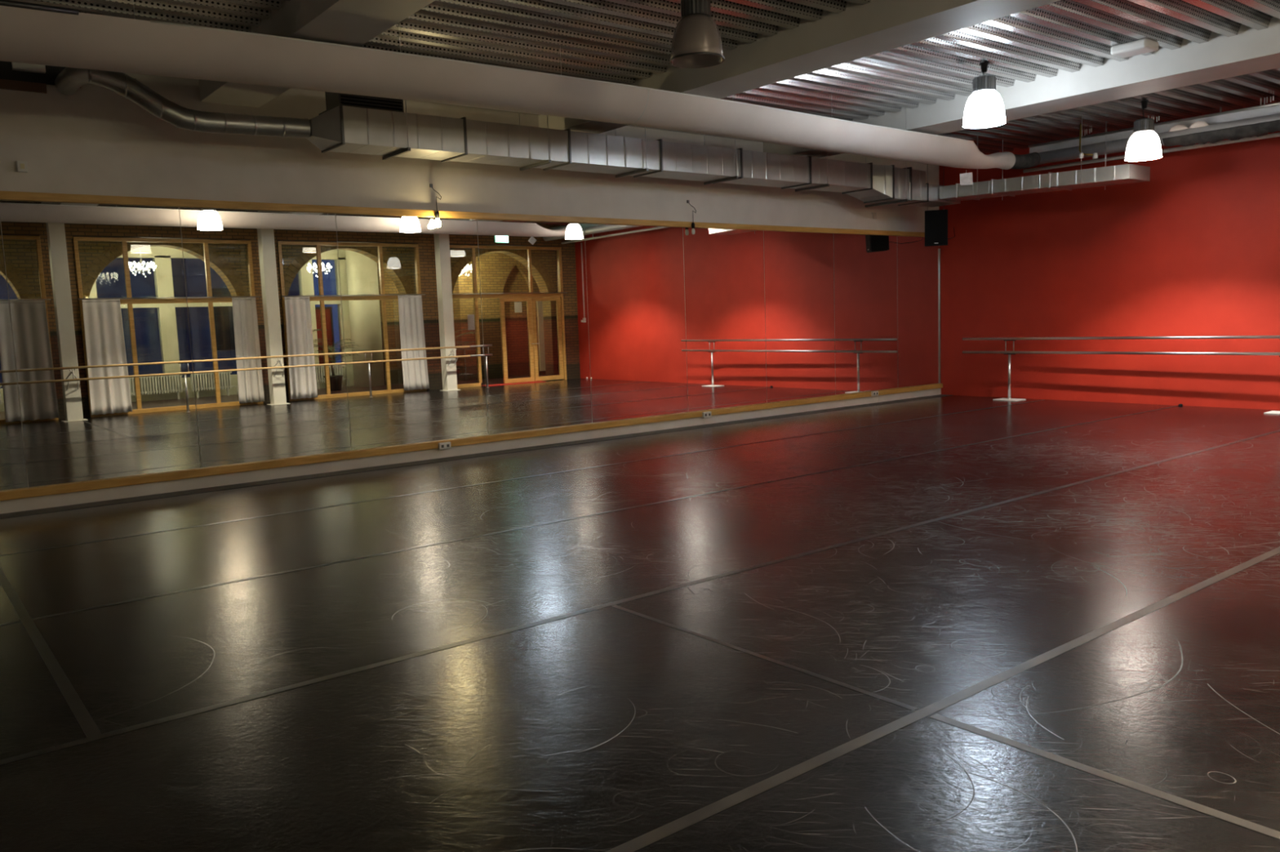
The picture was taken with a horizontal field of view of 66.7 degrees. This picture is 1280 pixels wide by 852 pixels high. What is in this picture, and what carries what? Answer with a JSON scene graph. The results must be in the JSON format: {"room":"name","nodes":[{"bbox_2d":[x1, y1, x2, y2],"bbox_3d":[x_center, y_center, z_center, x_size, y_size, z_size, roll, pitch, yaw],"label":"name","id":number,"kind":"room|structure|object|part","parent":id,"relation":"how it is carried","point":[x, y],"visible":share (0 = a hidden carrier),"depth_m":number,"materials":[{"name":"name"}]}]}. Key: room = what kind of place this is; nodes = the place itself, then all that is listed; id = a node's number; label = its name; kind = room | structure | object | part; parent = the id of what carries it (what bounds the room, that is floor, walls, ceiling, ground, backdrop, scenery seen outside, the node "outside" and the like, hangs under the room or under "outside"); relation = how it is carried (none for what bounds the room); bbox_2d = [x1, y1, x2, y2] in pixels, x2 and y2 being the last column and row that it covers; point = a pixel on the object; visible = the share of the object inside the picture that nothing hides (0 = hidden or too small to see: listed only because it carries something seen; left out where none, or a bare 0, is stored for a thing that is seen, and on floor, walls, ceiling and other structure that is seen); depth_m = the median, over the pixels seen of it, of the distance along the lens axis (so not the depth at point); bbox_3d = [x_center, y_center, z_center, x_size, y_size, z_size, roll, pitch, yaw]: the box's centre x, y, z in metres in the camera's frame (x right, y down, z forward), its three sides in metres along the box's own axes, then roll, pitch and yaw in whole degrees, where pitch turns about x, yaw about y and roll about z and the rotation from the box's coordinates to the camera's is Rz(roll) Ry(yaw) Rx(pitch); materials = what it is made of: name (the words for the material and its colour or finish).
{"room":"exercise studio","nodes":[
{"label":"exercise studio","id":0,"kind":"room"},
{"bbox_2d":[0,72,939,488],"bbox_3d":[-1.460,-1.861,12.133,17.200,4.240,0.200,-7,8,-38],"label":"wall","id":1,"kind":"structure","parent":0,"point":[94,140],"depth_m":10.35,"materials":[{"name":"white paint"}]},
{"bbox_2d":[0,223,27,491],"bbox_3d":[-6.247,-0.645,8.288,1.539,2.590,0.011,-7,8,-38],"label":"wall mirror","id":2,"kind":"object","parent":1,"relation":"attached to","point":[13,474],"visible":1,"depth_m":8.76,"materials":[{"name":"clear glass"}]},
{"bbox_2d":[16,160,27,173],"bbox_3d":[-5.524,-2.319,8.698,0.080,0.095,0.056,-7,8,-38],"label":"wall switch","id":3,"kind":"object","parent":1,"relation":"attached to","point":[21,166],"visible":1,"depth_m":8.68,"materials":[{"name":"white plastic"}]},
{"bbox_2d":[0,61,80,93],"bbox_3d":[-6.194,-3.050,8.121,2.680,0.290,0.030,-7,8,-38],"label":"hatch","id":4,"kind":"object","parent":1,"relation":"attached to","point":[10,79],"visible":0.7,"depth_m":8.68,"materials":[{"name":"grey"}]},
{"bbox_2d":[11,62,45,73],"bbox_3d":[-5.443,-3.196,8.662,0.250,0.070,0.060,-7,8,-38],"label":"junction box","id":5,"kind":"object","parent":4,"relation":"attached to","point":[39,68],"visible":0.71,"depth_m":8.64,"materials":[{"name":"white plastic"}]},
{"bbox_2d":[0,200,200,488],"bbox_3d":[-5.059,-0.790,9.222,1.484,2.590,0.011,-7,8,-38],"label":"wall mirror","id":6,"kind":"object","parent":1,"relation":"attached to","point":[97,292],"visible":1,"depth_m":9.18,"materials":[{"name":"clear glass"}]},
{"bbox_2d":[178,207,351,468],"bbox_3d":[-3.861,-0.935,10.163,1.565,2.590,0.011,-7,8,-38],"label":"wall mirror","id":7,"kind":"object","parent":1,"relation":"attached to","point":[263,287],"visible":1,"depth_m":10.12,"materials":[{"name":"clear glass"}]},
{"bbox_2d":[335,213,488,450],"bbox_3d":[-2.571,-1.092,11.176,1.718,2.590,0.011,-7,8,-38],"label":"wall mirror","id":8,"kind":"object","parent":1,"relation":"attached to","point":[411,292],"visible":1,"depth_m":11.13,"materials":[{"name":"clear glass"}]},
{"bbox_2d":[429,183,441,227],"bbox_3d":[-2.344,-2.529,11.165,0.129,0.500,0.095,-2,6,2],"label":"wall lamp","id":9,"kind":"object","parent":1,"relation":"attached to","point":[437,223],"visible":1,"depth_m":11.15,"materials":[{"name":"black plastic"}]},
{"bbox_2d":[435,211,439,218],"bbox_3d":[-2.327,-2.424,11.166,0.048,0.080,0.048,-7,8,-38],"label":"socket","id":10,"kind":"object","parent":9,"relation":"attached to","point":[437,214],"depth_m":11.15,"materials":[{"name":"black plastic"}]},
{"bbox_3d":[-2.324,-2.332,11.176,0.076,0.105,0.076,-7,8,-38],"label":"bulb","id":11,"kind":"part","parent":9,"relation":"part of","materials":[{"name":"white"}]},
{"bbox_2d":[438,441,450,449],"bbox_3d":[-2.290,0.232,11.400,0.150,0.080,0.042,-7,8,-38],"label":"wall socket","id":12,"kind":"object","parent":1,"relation":"attached to","point":[442,446],"visible":1,"depth_m":11.38,"materials":[{"name":"white plastic"}]},
{"bbox_2d":[0,191,924,236],"bbox_3d":[-1.335,-2.568,12.011,16.980,0.073,0.055,-7,8,-38],"label":"trim","id":13,"kind":"structure","parent":1,"relation":"attached to","point":[4,195],"depth_m":10.81,"materials":[{"name":"brown wood"}]},
{"bbox_2d":[0,383,942,501],"bbox_3d":[-1.228,0.080,12.301,17.000,0.080,0.075,-7,8,-38],"label":"trim","id":14,"kind":"structure","parent":1,"relation":"attached to","point":[211,471],"depth_m":10.97,"materials":[{"name":"brown wood"}]},
{"bbox_2d":[0,387,952,519],"bbox_3d":[-1.237,0.181,12.328,17.000,0.125,0.035,-7,8,-38],"label":"baseboard","id":15,"kind":"structure","parent":1,"relation":"attached to","point":[134,491],"depth_m":11.06,"materials":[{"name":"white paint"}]},
{"bbox_2d":[476,218,591,435],"bbox_3d":[-1.286,-1.249,12.186,1.555,2.590,0.011,-7,8,-38],"label":"wall mirror","id":16,"kind":"object","parent":1,"relation":"attached to","point":[534,304],"visible":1,"depth_m":12.15,"materials":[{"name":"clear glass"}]},
{"bbox_2d":[584,223,688,423],"bbox_3d":[-0.019,-1.403,13.181,1.670,2.590,0.011,-7,8,-38],"label":"wall mirror","id":17,"kind":"object","parent":1,"relation":"attached to","point":[635,273],"visible":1,"depth_m":13.14,"materials":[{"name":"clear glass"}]},
{"bbox_2d":[686,200,696,235],"bbox_3d":[0.724,-2.913,13.581,0.129,0.480,0.082,-2,6,2],"label":"bulb","id":18,"kind":"object","parent":1,"relation":"attached to","point":[687,201],"visible":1,"depth_m":13.56,"materials":[{"name":"glass"}]},
{"bbox_2d":[702,411,711,417],"bbox_3d":[0.958,-0.163,13.952,0.150,0.080,0.042,-7,8,-38],"label":"wall socket","id":19,"kind":"object","parent":1,"relation":"attached to","point":[704,415],"visible":1,"depth_m":13.93,"materials":[{"name":"white plastic"}]},
{"bbox_2d":[682,226,766,412],"bbox_3d":[1.261,-1.559,14.186,1.587,2.590,0.011,-7,8,-38],"label":"wall mirror","id":20,"kind":"object","parent":1,"relation":"attached to","point":[724,268],"visible":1,"depth_m":14.16,"materials":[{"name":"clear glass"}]},
{"bbox_2d":[763,230,835,403],"bbox_3d":[2.505,-1.710,15.163,1.579,2.590,0.011,-7,8,-38],"label":"wall mirror","id":21,"kind":"object","parent":1,"relation":"attached to","point":[799,275],"visible":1,"depth_m":15.13,"materials":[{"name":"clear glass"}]},
{"bbox_2d":[833,233,897,395],"bbox_3d":[3.765,-1.863,16.153,1.628,2.590,0.011,-7,8,-38],"label":"wall mirror","id":22,"kind":"object","parent":1,"relation":"attached to","point":[865,266],"visible":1,"depth_m":16.12,"materials":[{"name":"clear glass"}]},
{"bbox_2d":[871,391,878,395],"bbox_3d":[3.933,-0.545,16.287,0.150,0.080,0.042,-7,8,-38],"label":"wall socket","id":23,"kind":"object","parent":1,"relation":"attached to","point":[873,393],"visible":1,"depth_m":16.25,"materials":[{"name":"white plastic"}]},
{"bbox_2d":[897,235,939,388],"bbox_3d":[4.876,-1.998,17.025,1.198,2.590,0.011,-7,8,-38],"label":"wall mirror","id":24,"kind":"object","parent":1,"relation":"attached to","point":[917,264],"visible":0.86,"depth_m":17.00,"materials":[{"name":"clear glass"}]},
{"bbox_2d":[0,395,1279,851],"bbox_3d":[2.226,0.651,7.992,17.400,0.100,11.570,-7,8,-38],"label":"floor","id":25,"kind":"structure","parent":0,"point":[602,730],"depth_m":4.67,"materials":[{"name":"black plastic"}]},
{"bbox_2d":[0,567,101,737],"bbox_3d":[-3.278,1.096,5.245,0.050,0.002,3.680,-7,8,-38],"label":"tape","id":26,"kind":"object","parent":25,"relation":"on","point":[77,706],"visible":1,"depth_m":4.64,"materials":[{"name":"grey plastic"}]},
{"bbox_2d":[0,400,1042,555],"bbox_3d":[0.028,0.373,10.748,16.800,0.002,0.030,-7,8,-38],"label":"tape","id":27,"kind":"object","parent":25,"relation":"on","point":[1040,400],"visible":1,"depth_m":9.13,"materials":[{"name":"grey plastic"}]},
{"bbox_2d":[0,405,1177,626],"bbox_3d":[1.314,0.506,9.131,16.800,0.002,0.035,-7,8,-38],"label":"tape","id":28,"kind":"object","parent":25,"relation":"on","point":[186,590],"visible":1,"depth_m":7.08,"materials":[{"name":"grey plastic"}]},
{"bbox_2d":[0,430,1279,764],"bbox_3d":[2.606,0.640,7.507,16.800,0.002,0.050,-7,8,-38],"label":"tape","id":29,"kind":"object","parent":25,"relation":"on","point":[128,729],"visible":1,"depth_m":4.86,"materials":[{"name":"grey plastic"}]},
{"bbox_2d":[610,604,917,711],"bbox_3d":[0.463,1.042,4.548,0.030,0.002,1.950,-7,8,-38],"label":"tape","id":30,"kind":"object","parent":25,"relation":"on","point":[856,689],"visible":1,"depth_m":4.36,"materials":[{"name":"grey plastic"}]},
{"bbox_2d":[605,546,1279,851],"bbox_3d":[3.861,0.770,5.929,16.800,0.002,0.055,-7,8,-38],"label":"tape","id":31,"kind":"object","parent":25,"relation":"on","point":[637,843],"visible":1,"depth_m":3.64,"materials":[{"name":"plastic"}]},
{"bbox_2d":[929,714,1279,839],"bbox_3d":[2.036,1.204,2.579,0.045,0.002,2.940,-7,8,-38],"label":"tape","id":32,"kind":"object","parent":25,"relation":"on","point":[1220,815],"visible":1,"depth_m":3.17,"materials":[{"name":"plastic"}]},
{"bbox_2d":[962,335,1279,414],"bbox_3d":[7.378,-0.812,14.435,0.305,1.036,5.920,-7,8,-37],"label":"ballet barre","id":33,"kind":"object","parent":25,"relation":"on","point":[1009,353],"visible":1,"depth_m":14.61,"materials":[{"name":"silver metal"}]},
{"bbox_3d":[6.124,-0.440,16.132,0.300,0.012,0.420,-7,8,-38],"label":"plate","id":34,"kind":"part","parent":33,"relation":"part of","materials":[{"name":"white plastic"}]},
{"bbox_3d":[6.111,-0.812,16.091,0.043,0.738,0.044,-7,8,-38],"label":"post","id":35,"kind":"part","parent":33,"relation":"part of","materials":[{"name":"silver metal"}]},
{"bbox_3d":[7.369,-1.080,14.406,0.042,0.047,5.920,-7,8,-37],"label":"handrail","id":36,"kind":"part","parent":33,"relation":"part of","materials":[{"name":"silver metal"}]},
{"bbox_3d":[7.361,-1.303,14.382,0.042,0.047,5.920,-7,8,-37],"label":"handrail","id":37,"kind":"part","parent":33,"relation":"part of","materials":[{"name":"silver metal"}]},
{"bbox_3d":[8.594,-0.175,12.946,0.300,0.012,0.420,-7,8,-38],"label":"plate","id":38,"kind":"part","parent":33,"relation":"part of","materials":[{"name":"white plastic"}]},
{"bbox_2d":[7,0,1279,155],"bbox_3d":[2.204,-3.486,7.379,17.000,0.095,11.528,-7,8,-38],"label":"ceiling","id":39,"kind":"structure","parent":0,"point":[620,42],"depth_m":9.23,"materials":[{"name":"metal"}]},
{"bbox_2d":[199,0,435,107],"bbox_3d":[-0.615,-3.034,5.346,0.560,0.340,11.300,-7,8,-38],"label":"ceiling beam","id":40,"kind":"structure","parent":39,"relation":"attached to","point":[354,23],"depth_m":7.48,"materials":[{"name":"paint"}]},
{"bbox_2d":[0,0,1015,169],"bbox_3d":[-0.565,-3.240,9.535,15.070,0.674,0.610,-7,8,-38],"label":"air duct","id":41,"kind":"object","parent":39,"relation":"hanging from","point":[32,33],"visible":0.98,"depth_m":8.21,"materials":[{"name":"metal"}]},
{"bbox_3d":[0.516,-3.379,10.017,10.180,0.076,0.018,-7,8,-38],"label":"hanging rail","id":42,"kind":"part","parent":41,"relation":"part of","materials":[{"name":"white plastic"}]},
{"bbox_2d":[960,169,973,185],"bbox_3d":[4.574,-3.484,13.637,0.176,0.206,0.011,-1,6,9],"label":"tag","id":43,"kind":"object","parent":41,"relation":"hanging from","point":[966,179],"visible":1,"depth_m":13.64,"materials":[{"name":"white plastic"}]},
{"bbox_2d":[1010,113,1279,169],"bbox_3d":[8.412,-3.697,11.080,0.957,0.349,8.927,-7,8,-38],"label":"duct","id":44,"kind":"object","parent":41,"relation":"attached to","point":[1199,132],"visible":0.9,"depth_m":12.96,"materials":[{"name":"metal"}]},
{"bbox_2d":[307,99,960,207],"bbox_3d":[0.856,-3.509,12.629,10.350,0.915,0.790,-7,8,-38],"label":"air duct","id":45,"kind":"object","parent":39,"relation":"hanging from","point":[340,128],"visible":0.84,"depth_m":11.41,"materials":[{"name":"grey metal"}]},
{"bbox_2d":[54,67,311,139],"bbox_3d":[-4.173,-2.966,8.918,2.174,0.555,0.697,-4,7,-19],"label":"spiral duct","id":46,"kind":"object","parent":45,"relation":"attached to","point":[68,81],"visible":0.98,"depth_m":8.76,"materials":[{"name":"silver metal"}]},
{"bbox_2d":[324,91,404,112],"bbox_3d":[-2.789,-3.293,9.863,0.680,0.225,0.350,-7,8,-38],"label":"outlet","id":47,"kind":"object","parent":45,"relation":"on","point":[332,99],"visible":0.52,"depth_m":9.72,"materials":[{"name":"grey metal"}]},
{"bbox_3d":[-2.360,-3.168,9.824,0.007,0.755,0.008,-7,8,-38],"label":"hanging rod","id":48,"kind":"part","parent":45,"relation":"part of","materials":[{"name":"silver metal"}]},
{"bbox_3d":[-1.029,-3.330,10.869,0.007,0.755,0.008,-7,8,-38],"label":"hanging rod","id":49,"kind":"part","parent":45,"relation":"part of","materials":[{"name":"silver metal"}]},
{"bbox_3d":[0.067,-3.463,11.730,0.007,0.755,0.008,-7,8,-38],"label":"hanging rod","id":50,"kind":"part","parent":45,"relation":"part of","materials":[{"name":"silver metal"}]},
{"bbox_3d":[1.241,-3.606,12.652,0.007,0.755,0.008,-7,8,-38],"label":"hanging rod","id":51,"kind":"part","parent":45,"relation":"part of","materials":[{"name":"silver metal"}]},
{"bbox_3d":[2.650,-3.777,13.759,0.007,0.755,0.008,-7,8,-38],"label":"hanging rod","id":52,"kind":"part","parent":45,"relation":"part of","materials":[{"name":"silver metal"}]},
{"bbox_3d":[4.005,-3.848,14.626,0.007,0.900,0.008,-7,8,-38],"label":"hanging rod","id":53,"kind":"part","parent":45,"relation":"part of","materials":[{"name":"silver metal"}]},
{"bbox_2d":[669,0,724,68],"bbox_3d":[0.447,-3.152,7.717,0.442,0.500,0.442,-7,8,-38],"label":"pendant lamp","id":54,"kind":"object","parent":39,"relation":"hanging from","point":[696,42],"visible":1,"depth_m":7.59,"materials":[{"name":"beige"}]},
{"bbox_2d":[537,0,1060,133],"bbox_3d":[2.474,-3.410,7.771,0.550,0.340,11.300,-7,8,-38],"label":"ceiling beam","id":55,"kind":"structure","parent":39,"relation":"attached to","point":[877,26],"depth_m":8.58,"materials":[{"name":"paint"}]},
{"bbox_2d":[961,62,1006,128],"bbox_3d":[3.611,-3.484,10.207,0.442,0.627,0.442,-7,8,-38],"label":"pendant lamp","id":56,"kind":"object","parent":39,"relation":"hanging from","point":[984,108],"visible":1,"depth_m":10.09,"materials":[{"name":"white"}]},
{"bbox_3d":[3.616,-3.341,10.223,0.428,0.335,0.428,-7,8,-38],"label":"lamp shade","id":57,"kind":"part","parent":56,"relation":"part of","materials":[{"name":"white"}]},
{"bbox_2d":[763,17,1279,158],"bbox_3d":[5.601,-3.791,10.228,0.680,0.340,11.300,-7,8,-38],"label":"ceiling beam","id":58,"kind":"structure","parent":39,"relation":"attached to","point":[1251,51],"depth_m":10.50,"materials":[{"name":"paint"}]},
{"bbox_2d":[938,116,1150,200],"bbox_3d":[5.806,-3.844,14.203,0.687,0.940,2.928,-7,8,-38],"label":"air duct","id":59,"kind":"object","parent":39,"relation":"hanging from","point":[1104,176],"visible":0.97,"depth_m":13.84,"materials":[{"name":"silver metal"}]},
{"bbox_3d":[5.061,-3.880,14.593,0.007,0.902,0.008,-7,8,-38],"label":"hanging rod","id":60,"kind":"part","parent":59,"relation":"part of","materials":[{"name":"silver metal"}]},
{"bbox_3d":[6.056,-3.758,13.346,0.007,0.940,0.008,-7,8,-38],"label":"hanging rod","id":61,"kind":"part","parent":59,"relation":"part of","materials":[{"name":"silver metal"}]},
{"bbox_3d":[6.588,-3.823,13.764,0.007,0.940,0.008,-7,8,-38],"label":"hanging rod","id":62,"kind":"part","parent":59,"relation":"part of","materials":[{"name":"silver metal"}]},
{"bbox_2d":[1081,128,1092,136],"bbox_3d":[6.551,-4.301,14.258,0.034,0.095,0.154,-7,8,-38],"label":"bundle","id":63,"kind":"object","parent":39,"relation":"attached to","point":[1091,129],"visible":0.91,"depth_m":14.25,"materials":[{"name":"grey"}]},
{"bbox_2d":[1078,124,1097,159],"bbox_3d":[6.341,-4.028,13.760,0.116,0.516,0.296,-7,8,-38],"label":"spotlight","id":64,"kind":"object","parent":39,"relation":"hanging from","point":[1095,156],"visible":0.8,"depth_m":13.81,"materials":[{"name":"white metal"}]},
{"bbox_2d":[1111,38,1159,57],"bbox_3d":[4.898,-3.738,9.635,0.280,0.085,0.360,-7,8,-38],"label":"emergency light","id":65,"kind":"object","parent":39,"relation":"attached to","point":[1144,46],"visible":1,"depth_m":9.56,"materials":[{"name":"white plastic"}]},
{"bbox_2d":[1124,100,1162,161],"bbox_3d":[6.439,-3.783,12.432,0.442,0.717,0.442,-7,8,-38],"label":"pendant lamp","id":66,"kind":"object","parent":39,"relation":"hanging from","point":[1144,144],"visible":1,"depth_m":12.33,"materials":[{"name":"white"}]},
{"bbox_3d":[6.445,-3.595,12.452,0.428,0.335,0.428,-7,8,-38],"label":"lamp shade","id":67,"kind":"part","parent":66,"relation":"part of","materials":[{"name":"white"}]},
{"bbox_2d":[1022,109,1279,173],"bbox_3d":[8.953,-3.897,11.734,0.053,0.512,9.300,-7,8,-38],"label":"pipe","id":68,"kind":"object","parent":39,"relation":"hanging from","point":[1273,135],"visible":0.69,"depth_m":13.63,"materials":[{"name":"grey metal"}]},
{"bbox_2d":[1028,102,1279,153],"bbox_3d":[8.858,-3.926,11.463,0.316,0.182,9.000,-7,8,-38],"label":"cable tray","id":69,"kind":"object","parent":39,"relation":"hanging from","point":[1270,108],"visible":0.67,"depth_m":13.33,"materials":[{"name":"metal"}]},
{"bbox_2d":[1260,96,1274,105],"bbox_3d":[8.011,-4.150,12.423,0.034,0.095,0.154,-7,8,-38],"label":"bundle","id":70,"kind":"object","parent":39,"relation":"attached to","point":[1271,96],"visible":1,"depth_m":12.42,"materials":[{"name":"grey"}]},
{"bbox_2d":[938,102,1279,409],"bbox_3d":[8.954,-2.316,12.953,0.200,4.240,11.800,-7,8,-38],"label":"wall","id":71,"kind":"structure","parent":0,"point":[1193,249],"depth_m":14.81,"materials":[{"name":"red paint"}]},
{"bbox_2d":[938,248,940,383],"bbox_3d":[5.359,-1.959,17.402,0.016,2.395,0.030,-7,8,-38],"label":"strip","id":72,"kind":"object","parent":71,"relation":"attached to","point":[939,249],"visible":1,"depth_m":17.35,"materials":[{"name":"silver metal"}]},
{"bbox_2d":[924,209,955,246],"bbox_3d":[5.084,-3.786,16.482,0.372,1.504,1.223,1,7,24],"label":"loudspeaker","id":73,"kind":"object","parent":71,"relation":"attached to","point":[936,220],"visible":0.93,"depth_m":16.02,"materials":[{"name":"black plastic"}]},
{"bbox_2d":[925,210,946,244],"bbox_3d":[4.880,-3.262,16.021,0.340,0.540,0.040,0,6,14],"label":"grille","id":74,"kind":"object","parent":73,"relation":"attached to","point":[935,220],"depth_m":16.02,"materials":[{"name":"black"}]}
]}

